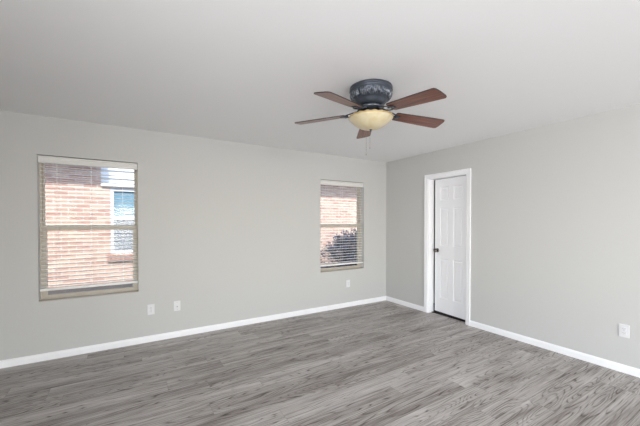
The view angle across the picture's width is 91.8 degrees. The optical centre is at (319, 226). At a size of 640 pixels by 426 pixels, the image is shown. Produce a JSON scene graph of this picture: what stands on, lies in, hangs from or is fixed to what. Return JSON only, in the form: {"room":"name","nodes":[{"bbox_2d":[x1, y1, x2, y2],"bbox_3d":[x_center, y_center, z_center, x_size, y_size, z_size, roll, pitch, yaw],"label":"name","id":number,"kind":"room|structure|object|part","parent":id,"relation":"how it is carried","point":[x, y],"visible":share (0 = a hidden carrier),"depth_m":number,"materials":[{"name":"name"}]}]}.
{"room":"empty bedroom","nodes":[
{"label":"empty bedroom","id":0,"kind":"room"},
{"bbox_2d":[0,110,385,360],"bbox_3d":[-0.992,0.111,4.284,5.210,2.440,0.180,0,1,-31],"label":"wall","id":1,"kind":"structure","parent":0,"point":[228,231],"depth_m":3.81,"materials":[{"name":"grey paint"}]},
{"bbox_2d":[39,163,138,301],"bbox_3d":[-2.475,0.021,3.369,0.858,1.468,0.170,0,1,-31],"label":"window","id":2,"kind":"structure","parent":1,"relation":"in","point":[45,297],"depth_m":3.29,"materials":[{"name":"beige plastic"}]},
{"bbox_2d":[37,155,137,291],"bbox_3d":[-2.452,-0.028,3.330,0.850,1.362,0.073,0,1,-31],"label":"window blind","id":3,"kind":"object","parent":2,"relation":"attached to","point":[41,159],"visible":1,"depth_m":3.30,"materials":[{"name":"white plastic"}]},
{"bbox_3d":[-2.698,-0.008,3.190,0.002,1.286,0.057,0,1,-31],"label":"ladder cord","id":4,"kind":"part","parent":3,"relation":"part of","materials":[{"name":"white fabric"}]},
{"bbox_3d":[-2.456,0.641,3.346,0.848,0.024,0.052,0,1,-31],"label":"rail","id":5,"kind":"part","parent":3,"relation":"part of","materials":[{"name":"white plastic"}]},
{"bbox_3d":[-2.456,-0.010,3.338,0.002,1.286,0.057,0,1,-31],"label":"ladder cord","id":6,"kind":"part","parent":3,"relation":"part of","materials":[{"name":"white fabric"}]},
{"bbox_3d":[-2.215,-0.012,3.486,0.002,1.286,0.057,0,1,-31],"label":"ladder cord","id":7,"kind":"part","parent":3,"relation":"part of","materials":[{"name":"white fabric"}]},
{"bbox_3d":[-2.456,0.751,3.346,0.858,0.008,0.095,0,1,-31],"label":"sill","id":8,"kind":"part","parent":2,"relation":"part of","materials":[{"name":"beige plastic"}]},
{"bbox_3d":[-2.507,-0.330,3.415,0.824,0.734,0.030,0,1,-31],"label":"sash","id":9,"kind":"part","parent":2,"relation":"part of","materials":[{"name":"beige plastic"}]},
{"bbox_3d":[-2.488,0.363,3.395,0.824,0.747,0.030,0,1,-31],"label":"sash","id":10,"kind":"part","parent":2,"relation":"part of","materials":[{"name":"beige plastic"}]},
{"bbox_2d":[147,304,154,314],"bbox_3d":[-1.958,0.967,3.593,0.073,0.118,0.009,0,1,-31],"label":"power outlet","id":11,"kind":"object","parent":1,"relation":"attached to","point":[150,308],"visible":1,"depth_m":3.59,"materials":[{"name":"white plastic"}]},
{"bbox_2d":[174,301,179,310],"bbox_3d":[-1.720,0.962,3.736,0.073,0.118,0.014,0,1,-31],"label":"outlet","id":12,"kind":"object","parent":1,"relation":"attached to","point":[176,303],"visible":1,"depth_m":3.73,"materials":[{"name":"white plastic"}]},
{"bbox_2d":[0,296,385,368],"bbox_3d":[-0.933,1.296,4.222,4.950,0.072,0.014,0,1,-31],"label":"baseboard","id":13,"kind":"structure","parent":1,"relation":"attached to","point":[128,342],"depth_m":3.66,"materials":[{"name":"white paint"}]},
{"bbox_2d":[321,187,362,272],"bbox_3d":[0.332,-0.003,5.087,0.862,1.446,0.170,0,1,-31],"label":"window","id":14,"kind":"structure","parent":1,"relation":"in","point":[358,225],"depth_m":5.30,"materials":[{"name":"beige plastic"}]},
{"bbox_3d":[0.318,0.334,5.113,0.828,0.735,0.030,0,1,-31],"label":"sash","id":15,"kind":"part","parent":14,"relation":"part of","materials":[{"name":"beige plastic"}]},
{"bbox_3d":[0.351,0.716,5.065,0.862,0.008,0.095,0,1,-31],"label":"sill","id":16,"kind":"part","parent":14,"relation":"part of","materials":[{"name":"beige plastic"}]},
{"bbox_2d":[321,180,363,266],"bbox_3d":[0.355,-0.046,5.049,0.854,1.352,0.073,0,1,-31],"label":"window blind","id":17,"kind":"object","parent":14,"relation":"attached to","point":[323,182],"visible":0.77,"depth_m":5.03,"materials":[{"name":"white plastic"}]},
{"bbox_3d":[0.350,-0.028,5.056,0.002,1.276,0.057,0,1,-31],"label":"ladder cord","id":18,"kind":"part","parent":17,"relation":"part of","materials":[{"name":"white fabric"}]},
{"bbox_3d":[0.350,0.618,5.065,0.852,0.024,0.052,0,1,-31],"label":"rail","id":19,"kind":"part","parent":17,"relation":"part of","materials":[{"name":"white plastic"}]},
{"bbox_3d":[0.300,-0.348,5.134,0.828,0.724,0.030,0,1,-31],"label":"sash","id":20,"kind":"part","parent":14,"relation":"part of","materials":[{"name":"beige plastic"}]},
{"bbox_2d":[0,0,639,161],"bbox_3d":[1.363,-1.134,-1.380,10.050,0.200,14.090,0,1,-31],"label":"ceiling","id":21,"kind":"structure","parent":0,"point":[241,71],"depth_m":2.09,"materials":[{"name":"white paint"}]},
{"bbox_2d":[295,79,446,154],"bbox_3d":[0.425,-0.823,2.410,1.238,0.524,1.196,0,1,-31],"label":"ceiling fan","id":22,"kind":"object","parent":21,"relation":"hanging from","point":[369,97],"visible":1,"depth_m":2.33,"materials":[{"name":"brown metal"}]},
{"bbox_3d":[0.004,-0.885,2.589,0.435,0.006,0.137,-1,11,21],"label":"blade","id":23,"kind":"part","parent":22,"relation":"part of","materials":[{"name":"brown wood"}]},
{"bbox_3d":[0.138,-0.857,2.111,0.137,0.006,0.435,14,14,37],"label":"blade","id":24,"kind":"part","parent":22,"relation":"part of","materials":[{"name":"brown wood"}]},
{"bbox_3d":[0.301,-0.888,2.315,0.097,0.037,0.180,9,11,38],"label":"blade arm","id":25,"kind":"part","parent":22,"relation":"part of","materials":[{"name":"grey metal"}]},
{"bbox_3d":[0.418,-0.884,2.862,0.137,0.006,0.435,-11,-2,2],"label":"blade","id":26,"kind":"part","parent":22,"relation":"part of","materials":[{"name":"brown wood"}]},
{"bbox_3d":[0.400,-0.802,2.442,0.341,0.086,0.341,0,1,-31],"label":"lamp shade","id":27,"kind":"part","parent":22,"relation":"part of","materials":[{"name":"beige glass"}]},
{"bbox_3d":[0.489,-0.884,2.308,0.097,0.037,0.180,7,2,-34],"label":"blade arm","id":28,"kind":"part","parent":22,"relation":"part of","materials":[{"name":"grey metal"}]},
{"bbox_3d":[0.632,-0.847,2.090,0.137,0.006,0.435,13,-1,-34],"label":"blade","id":29,"kind":"part","parent":22,"relation":"part of","materials":[{"name":"brown wood"}]},
{"bbox_3d":[0.806,-0.870,2.553,0.435,0.006,0.137,4,-11,-15],"label":"blade","id":30,"kind":"part","parent":22,"relation":"part of","materials":[{"name":"brown wood"}]},
{"bbox_2d":[0,300,639,425],"bbox_3d":[2.022,1.443,0.202,6.070,0.124,10.320,0,1,-31],"label":"floor","id":31,"kind":"structure","parent":0,"point":[380,363],"depth_m":2.71,"materials":[{"name":"grey wood"}]},
{"bbox_2d":[434,177,452,302],"bbox_3d":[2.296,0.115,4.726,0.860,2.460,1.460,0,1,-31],"label":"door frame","id":32,"kind":"structure","parent":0,"point":[452,177],"depth_m":5.28,"materials":[{"name":"grey paint"}]},
{"bbox_2d":[386,104,639,368],"bbox_3d":[3.873,0.152,1.212,0.120,2.440,10.140,0,1,-31],"label":"wall","id":33,"kind":"structure","parent":0,"point":[555,208],"depth_m":3.36,"materials":[{"name":"grey paint"}]},
{"bbox_2d":[386,296,423,311],"bbox_3d":[1.391,1.283,5.154,0.014,0.072,0.852,0,1,-31],"label":"baseboard","id":34,"kind":"structure","parent":33,"relation":"attached to","point":[404,303],"depth_m":5.11,"materials":[{"name":"white paint"}]},
{"bbox_2d":[424,168,470,325],"bbox_3d":[1.857,0.276,4.487,0.136,2.103,0.753,0,1,-31],"label":"door frame","id":35,"kind":"structure","parent":33,"relation":"attached to","point":[468,170],"depth_m":4.73,"materials":[{"name":"white paint"}]},
{"bbox_2d":[433,176,465,319],"bbox_3d":[1.887,0.298,4.484,0.111,1.993,0.591,0,1,-27],"label":"door","id":36,"kind":"structure","parent":33,"relation":"in","point":[450,193],"depth_m":4.49,"materials":[{"name":"white paint"}]},
{"bbox_2d":[470,320,639,377],"bbox_3d":[4.198,1.344,0.569,0.014,0.072,8.395,0,1,-31],"label":"baseboard","id":37,"kind":"structure","parent":33,"relation":"attached to","point":[609,364],"depth_m":3.25,"materials":[{"name":"white paint"}]},
{"bbox_2d":[619,323,629,337],"bbox_3d":[2.799,0.965,2.854,0.009,0.118,0.073,0,1,-31],"label":"power outlet","id":38,"kind":"object","parent":33,"relation":"attached to","point":[624,330],"visible":1,"depth_m":2.85,"materials":[{"name":"white plastic"}]},
{"label":"outside","id":39,"kind":"structure","parent":0,"visible":0},
{"bbox_2d":[48,265,336,294],"bbox_3d":[-3.355,1.429,8.132,23.000,0.900,8.820,0,1,-31],"label":"ground","id":40,"kind":"structure","parent":39,"point":[131,284],"depth_m":5.61,"materials":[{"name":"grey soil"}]},
{"bbox_2d":[45,163,356,287],"bbox_3d":[-2.558,-0.992,8.235,18.500,4.860,3.420,0,1,-31],"label":"house","id":41,"kind":"structure","parent":40,"relation":"on","point":[84,207],"depth_m":5.76,"materials":[{"name":"pink brick"}]},
{"bbox_3d":[-3.472,0.595,6.173,1.265,0.120,0.080,0,1,-31],"label":"brick sill","id":42,"kind":"part","parent":41,"relation":"part of","materials":[{"name":"brown"}]},
{"bbox_3d":[-3.513,-0.427,6.192,1.000,0.485,0.010,0,1,-31],"label":"pane","id":43,"kind":"part","parent":41,"relation":"part of","materials":[{"name":"blue glass"}]},
{"bbox_2d":[321,229,356,267],"bbox_3d":[0.663,0.564,7.155,2.171,1.385,1.100,-1,1,-41],"label":"shrub","id":44,"kind":"object","parent":40,"relation":"on","point":[351,235],"visible":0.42,"depth_m":7.04,"materials":[{"name":"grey plant"}]}
]}

